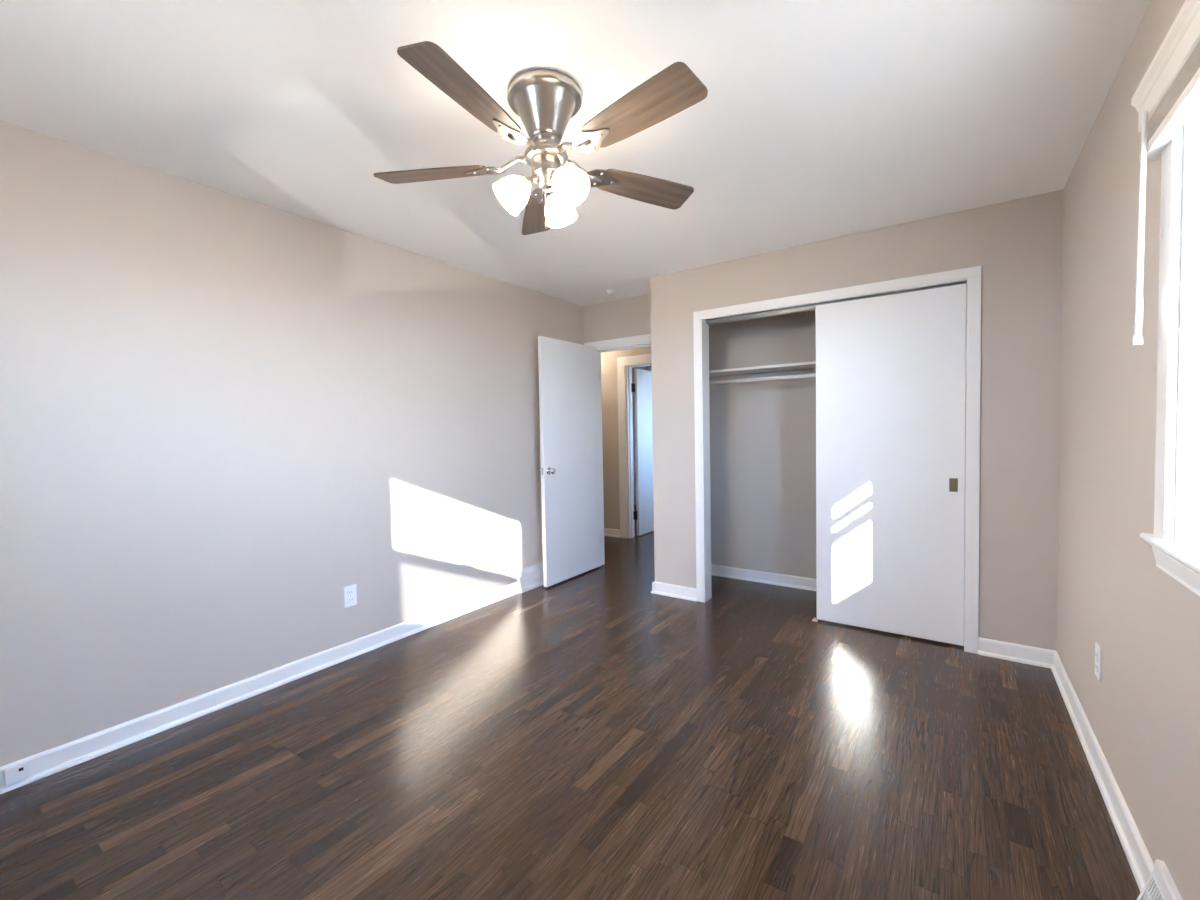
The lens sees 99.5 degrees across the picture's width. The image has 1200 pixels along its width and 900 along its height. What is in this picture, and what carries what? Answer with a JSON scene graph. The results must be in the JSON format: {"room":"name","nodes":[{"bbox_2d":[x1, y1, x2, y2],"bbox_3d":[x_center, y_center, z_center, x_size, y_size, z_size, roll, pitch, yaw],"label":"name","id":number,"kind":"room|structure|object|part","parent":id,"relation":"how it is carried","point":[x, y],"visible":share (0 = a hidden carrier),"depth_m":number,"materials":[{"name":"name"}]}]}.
{"room":"empty bedroom","nodes":[
{"label":"empty bedroom","id":0,"kind":"room"},
{"bbox_2d":[0,121,583,766],"bbox_3d":[-1.385,-0.037,3.121,0.140,2.440,4.410,0,3,35],"label":"wall","id":1,"kind":"structure","parent":0,"point":[223,415],"depth_m":2.39,"materials":[{"name":"paint"}]},
{"bbox_2d":[4,761,27,785],"bbox_3d":[-2.148,1.190,1.870,0.022,0.058,0.055,0,3,35],"label":"phone jack","id":2,"kind":"object","parent":1,"relation":"attached to","point":[18,772],"visible":1,"depth_m":1.86,"materials":[{"name":"white plastic"}]},
{"bbox_2d":[0,581,519,793],"bbox_3d":[-1.601,1.160,2.677,0.024,0.090,3.335,0,3,35],"label":"baseboard","id":3,"kind":"structure","parent":1,"relation":"attached to","point":[43,764],"depth_m":2.40,"materials":[{"name":"white paint"}]},
{"bbox_2d":[343,584,356,607],"bbox_3d":[-1.436,0.840,2.924,0.008,0.120,0.075,0,3,35],"label":"wall outlet","id":4,"kind":"object","parent":1,"relation":"attached to","point":[350,592],"visible":1,"depth_m":2.92,"materials":[{"name":"white plastic"}]},
{"bbox_2d":[517,562,542,592],"bbox_3d":[-0.470,1.035,4.282,0.047,0.178,0.600,0,3,35],"label":"air vent","id":5,"kind":"object","parent":1,"relation":"in","point":[530,577],"visible":0.52,"depth_m":4.14,"materials":[{"name":"white"}]},
{"bbox_2d":[0,505,1140,899],"bbox_3d":[0.229,1.175,4.163,5.534,0.120,8.140,0,3,35],"label":"floor","id":6,"kind":"structure","parent":0,"point":[594,734],"depth_m":1.88,"materials":[{"name":"brown wood"}]},
{"bbox_2d":[0,0,1150,305],"bbox_3d":[0.180,-1.398,4.068,5.534,0.150,8.140,0,3,35],"label":"ceiling","id":7,"kind":"structure","parent":0,"point":[817,120],"depth_m":1.82,"materials":[{"name":"paint"}]},
{"bbox_2d":[374,41,707,234],"bbox_3d":[-0.176,-0.992,1.732,1.172,0.474,1.174,0,3,35],"label":"ceiling fan","id":8,"kind":"object","parent":7,"relation":"hanging from","point":[545,101],"visible":1,"depth_m":1.68,"materials":[{"name":"brown wood"}]},
{"bbox_3d":[-0.591,-0.985,1.815,0.407,0.036,0.134,-1,2,8],"label":"fan blade","id":9,"kind":"part","parent":8,"relation":"part of","materials":[{"name":"brown wood"}]},
{"bbox_3d":[-0.362,-0.974,1.393,0.134,0.036,0.407,0,2,25],"label":"fan blade","id":10,"kind":"part","parent":8,"relation":"part of","materials":[{"name":"brown wood"}]},
{"bbox_3d":[-0.367,-0.997,1.781,0.221,0.053,0.090,0,2,23],"label":"blade arm","id":11,"kind":"part","parent":8,"relation":"part of","materials":[{"name":"silver metal"}]},
{"bbox_3d":[-0.308,-0.871,1.738,0.123,0.124,0.124,0,3,35],"label":"lamp shade","id":12,"kind":"part","parent":8,"relation":"part of","materials":[{"name":"white glass"}]},
{"bbox_3d":[-0.262,-0.992,1.596,0.089,0.053,0.225,0,3,35],"label":"blade arm","id":13,"kind":"part","parent":8,"relation":"part of","materials":[{"name":"silver metal"}]},
{"bbox_3d":[-0.261,-1.004,2.163,0.134,0.036,0.407,-1,2,-10],"label":"fan blade","id":14,"kind":"part","parent":8,"relation":"part of","materials":[{"name":"brown wood"}]},
{"bbox_3d":[-0.223,-1.005,1.939,0.090,0.053,0.221,-1,2,5],"label":"blade arm","id":15,"kind":"part","parent":8,"relation":"part of","materials":[{"name":"silver metal"}]},
{"bbox_3d":[-0.185,-0.852,1.729,0.009,0.195,0.009,0,3,35],"label":"pull chain","id":16,"kind":"part","parent":8,"relation":"part of","materials":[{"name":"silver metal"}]},
{"bbox_3d":[-0.140,-0.863,1.738,0.009,0.175,0.009,0,3,35],"label":"pull chain","id":17,"kind":"part","parent":8,"relation":"part of","materials":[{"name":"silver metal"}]},
{"bbox_3d":[-0.152,-0.879,1.886,0.120,0.124,0.124,0,3,35],"label":"lamp shade","id":18,"kind":"part","parent":8,"relation":"part of","materials":[{"name":"white glass"}]},
{"bbox_3d":[-0.111,-0.887,1.686,0.069,0.067,0.053,0,3,35],"label":"bulb","id":19,"kind":"part","parent":8,"relation":"part of","materials":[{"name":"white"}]},
{"bbox_3d":[-0.103,-0.873,1.674,0.125,0.124,0.119,0,3,35],"label":"lamp shade","id":20,"kind":"part","parent":8,"relation":"part of","materials":[{"name":"white glass"}]},
{"bbox_3d":[-0.057,-0.997,1.633,0.225,0.053,0.090,0,3,35],"label":"blade arm","id":21,"kind":"part","parent":8,"relation":"part of","materials":[{"name":"silver metal"}]},
{"bbox_3d":[-0.028,-1.006,1.851,0.221,0.053,0.090,-2,2,-13],"label":"blade arm","id":22,"kind":"part","parent":8,"relation":"part of","materials":[{"name":"silver metal"}]},
{"bbox_3d":[0.110,-0.986,1.480,0.407,0.036,0.134,1,3,43],"label":"fan blade","id":23,"kind":"part","parent":8,"relation":"part of","materials":[{"name":"brown wood"}]},
{"bbox_3d":[0.173,-1.004,1.956,0.407,0.036,0.134,-2,2,-28],"label":"fan blade","id":24,"kind":"part","parent":8,"relation":"part of","materials":[{"name":"brown wood"}]},
{"bbox_2d":[606,289,614,295],"bbox_3d":[0.089,-1.306,4.222,0.076,0.040,0.076,0,3,35],"label":"ceiling detector","id":25,"kind":"object","parent":7,"relation":"attached to","point":[610,292],"visible":1,"depth_m":4.20,"materials":[{"name":"white plastic"}]},
{"bbox_2d":[583,294,650,347],"bbox_3d":[0.282,-0.122,4.576,0.935,2.440,0.115,0,3,35],"label":"wall","id":26,"kind":"structure","parent":0,"point":[626,317],"depth_m":4.54,"materials":[{"name":"paint"}]},
{"bbox_2d":[538,336,600,586],"bbox_3d":[-0.246,0.086,4.417,0.151,2.028,0.773,0,3,35],"label":"door","id":27,"kind":"structure","parent":26,"relation":"in","point":[568,371],"depth_m":4.35,"materials":[{"name":"white paint"}]},
{"bbox_3d":[-0.394,0.171,4.123,0.058,0.064,0.064,0,3,35],"label":"knob","id":28,"kind":"part","parent":27,"relation":"part of","materials":[{"name":"silver metal"}]},
{"bbox_2d":[584,334,650,564],"bbox_3d":[0.282,0.050,4.575,0.910,2.096,0.131,0,3,35],"label":"trim","id":29,"kind":"structure","parent":26,"relation":"attached to","point":[632,342],"depth_m":4.77,"materials":[{"name":"white paint"}]},
{"bbox_2d":[601,346,650,529],"bbox_3d":[0.596,-0.175,5.848,4.000,2.440,0.115,0,3,35],"label":"wall","id":30,"kind":"structure","parent":0,"point":[609,384],"depth_m":6.10,"materials":[{"name":"paint"}]},
{"bbox_2d":[604,528,619,537],"bbox_3d":[-0.415,0.996,6.525,1.580,0.090,0.024,0,3,35],"label":"baseboard","id":31,"kind":"structure","parent":30,"relation":"attached to","point":[607,532],"depth_m":6.13,"materials":[{"name":"white paint"}]},
{"bbox_2d":[631,369,653,535],"bbox_3d":[0.617,0.018,6.331,0.054,1.991,0.745,0,3,35],"label":"door","id":32,"kind":"structure","parent":30,"relation":"in","point":[641,387],"depth_m":6.16,"materials":[{"name":"white paint"}]},
{"bbox_2d":[617,354,651,537],"bbox_3d":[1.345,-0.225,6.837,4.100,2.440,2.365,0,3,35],"label":"door frame","id":33,"kind":"structure","parent":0,"point":[648,368],"depth_m":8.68,"materials":[{"name":"paint"}]},
{"bbox_2d":[709,310,965,578],"bbox_3d":[1.804,-0.126,3.881,2.359,2.440,0.100,0,3,35],"label":"wall","id":34,"kind":"structure","parent":0,"point":[763,433],"depth_m":4.14,"materials":[{"name":"paint"}]},
{"bbox_2d":[709,361,815,376],"bbox_3d":[1.728,-0.567,3.667,2.243,0.141,0.299,0,3,35],"label":"closet shelf","id":35,"kind":"object","parent":34,"relation":"attached to","point":[803,365],"visible":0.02,"depth_m":3.92,"materials":[{"name":"white paint"}]},
{"bbox_2d":[711,564,816,590],"bbox_3d":[1.838,1.051,3.840,2.244,0.090,0.024,0,3,35],"label":"baseboard","id":36,"kind":"structure","parent":34,"relation":"attached to","point":[798,582],"depth_m":4.17,"materials":[{"name":"white paint"}]},
{"bbox_2d":[650,189,1062,650],"bbox_3d":[1.409,-0.097,3.313,2.359,2.440,0.115,0,3,35],"label":"wall","id":37,"kind":"structure","parent":0,"point":[1016,244],"depth_m":2.75,"materials":[{"name":"paint"}]},
{"bbox_2d":[653,581,696,600],"bbox_3d":[0.570,1.074,3.870,0.358,0.090,0.024,0,3,35],"label":"baseboard","id":38,"kind":"structure","parent":37,"relation":"attached to","point":[682,592],"depth_m":3.86,"materials":[{"name":"white paint"}]},
{"bbox_2d":[706,281,965,324],"bbox_3d":[1.409,-0.932,3.277,1.547,0.032,0.074,0,3,35],"label":"door track","id":39,"kind":"object","parent":37,"relation":"attached to","point":[808,307],"visible":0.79,"depth_m":3.37,"materials":[{"name":"silver metal"}]},
{"bbox_2d":[816,284,965,645],"bbox_3d":[1.733,0.094,3.087,0.785,2.037,0.038,0,3,35],"label":"door","id":40,"kind":"structure","parent":39,"relation":"hanging from","point":[891,369],"depth_m":3.05,"materials":[{"name":"white paint"}]},
{"bbox_3d":[2.005,0.199,2.883,0.040,0.076,0.004,0,3,35],"label":"finger pull","id":41,"kind":"part","parent":40,"relation":"part of","materials":[{"name":"gold metal"}]},
{"bbox_2d":[950,479,956,490],"bbox_3d":[2.006,0.199,2.884,0.031,0.065,0.001,0,3,35],"label":"door handle","id":42,"kind":"object","parent":40,"relation":"on","point":[953,482],"depth_m":2.88,"materials":[{"name":"gold metal"}]},
{"bbox_2d":[693,266,980,653],"bbox_3d":[1.421,0.061,3.303,1.675,2.124,0.131,0,3,35],"label":"trim","id":43,"kind":"structure","parent":37,"relation":"attached to","point":[972,275],"depth_m":2.96,"materials":[{"name":"white paint"}]},
{"bbox_2d":[978,637,1054,667],"bbox_3d":[2.226,1.085,2.719,0.326,0.090,0.024,0,3,35],"label":"baseboard","id":44,"kind":"structure","parent":37,"relation":"attached to","point":[1036,656],"depth_m":2.72,"materials":[{"name":"white paint"}]},
{"bbox_2d":[1057,0,1199,899],"bbox_3d":[1.478,-0.022,1.223,0.140,2.440,4.840,0,3,35],"label":"wall","id":45,"kind":"structure","parent":0,"point":[1143,714],"depth_m":1.62,"materials":[{"name":"paint"}]},
{"bbox_2d":[1095,642,1101,681],"bbox_3d":[1.833,0.778,1.872,0.008,0.120,0.075,0,3,35],"label":"wall outlet","id":46,"kind":"object","parent":45,"relation":"attached to","point":[1098,651],"visible":1,"depth_m":1.86,"materials":[{"name":"white plastic"}]},
{"bbox_2d":[1051,651,1153,891],"bbox_3d":[1.891,1.119,1.972,0.024,0.090,1.635,0,3,35],"label":"baseboard","id":47,"kind":"structure","parent":45,"relation":"attached to","point":[1139,859],"depth_m":1.71,"materials":[{"name":"white paint"}]},
{"bbox_2d":[1137,859,1182,899],"bbox_3d":[1.241,1.133,1.062,0.053,0.153,0.600,0,3,35],"label":"air vent","id":48,"kind":"object","parent":45,"relation":"in","point":[1160,885],"visible":1,"depth_m":1.26,"materials":[{"name":"white metal"}]},
{"bbox_2d":[1140,103,1199,595],"bbox_3d":[1.225,-0.287,0.890,0.178,1.215,0.949,0,3,35],"label":"window","id":49,"kind":"structure","parent":45,"relation":"in","point":[1179,557],"depth_m":1.22,"materials":[{"name":"white paint"}]},
{"bbox_2d":[1131,0,1199,344],"bbox_3d":[1.149,-0.582,0.927,0.069,0.662,1.005,0,3,35],"label":"window blind","id":50,"kind":"object","parent":49,"relation":"attached to","point":[1168,92],"visible":1,"depth_m":1.17,"materials":[{"name":"white"}]},
{"bbox_3d":[1.146,-0.742,0.921,0.031,0.026,0.979,0,3,35],"label":"rail","id":51,"kind":"part","parent":50,"relation":"part of","materials":[{"name":"white"}]},
{"bbox_3d":[1.175,-0.328,0.922,0.018,1.135,0.905,0,3,35],"label":"casing","id":52,"kind":"part","parent":49,"relation":"part of","materials":[{"name":"white paint"}]},
{"bbox_3d":[0.687,-0.117,4.240,0.115,2.440,0.585,0,3,35],"label":"wall","id":53,"kind":"structure","parent":0,"visible":0},
{"bbox_2d":[709,373,815,384],"bbox_3d":[1.655,-0.535,3.562,2.205,0.060,0.060,0,3,35],"label":"closet rod","id":54,"kind":"object","parent":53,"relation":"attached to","point":[812,374],"visible":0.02,"depth_m":3.84,"materials":[{"name":"white paint"}]}
]}

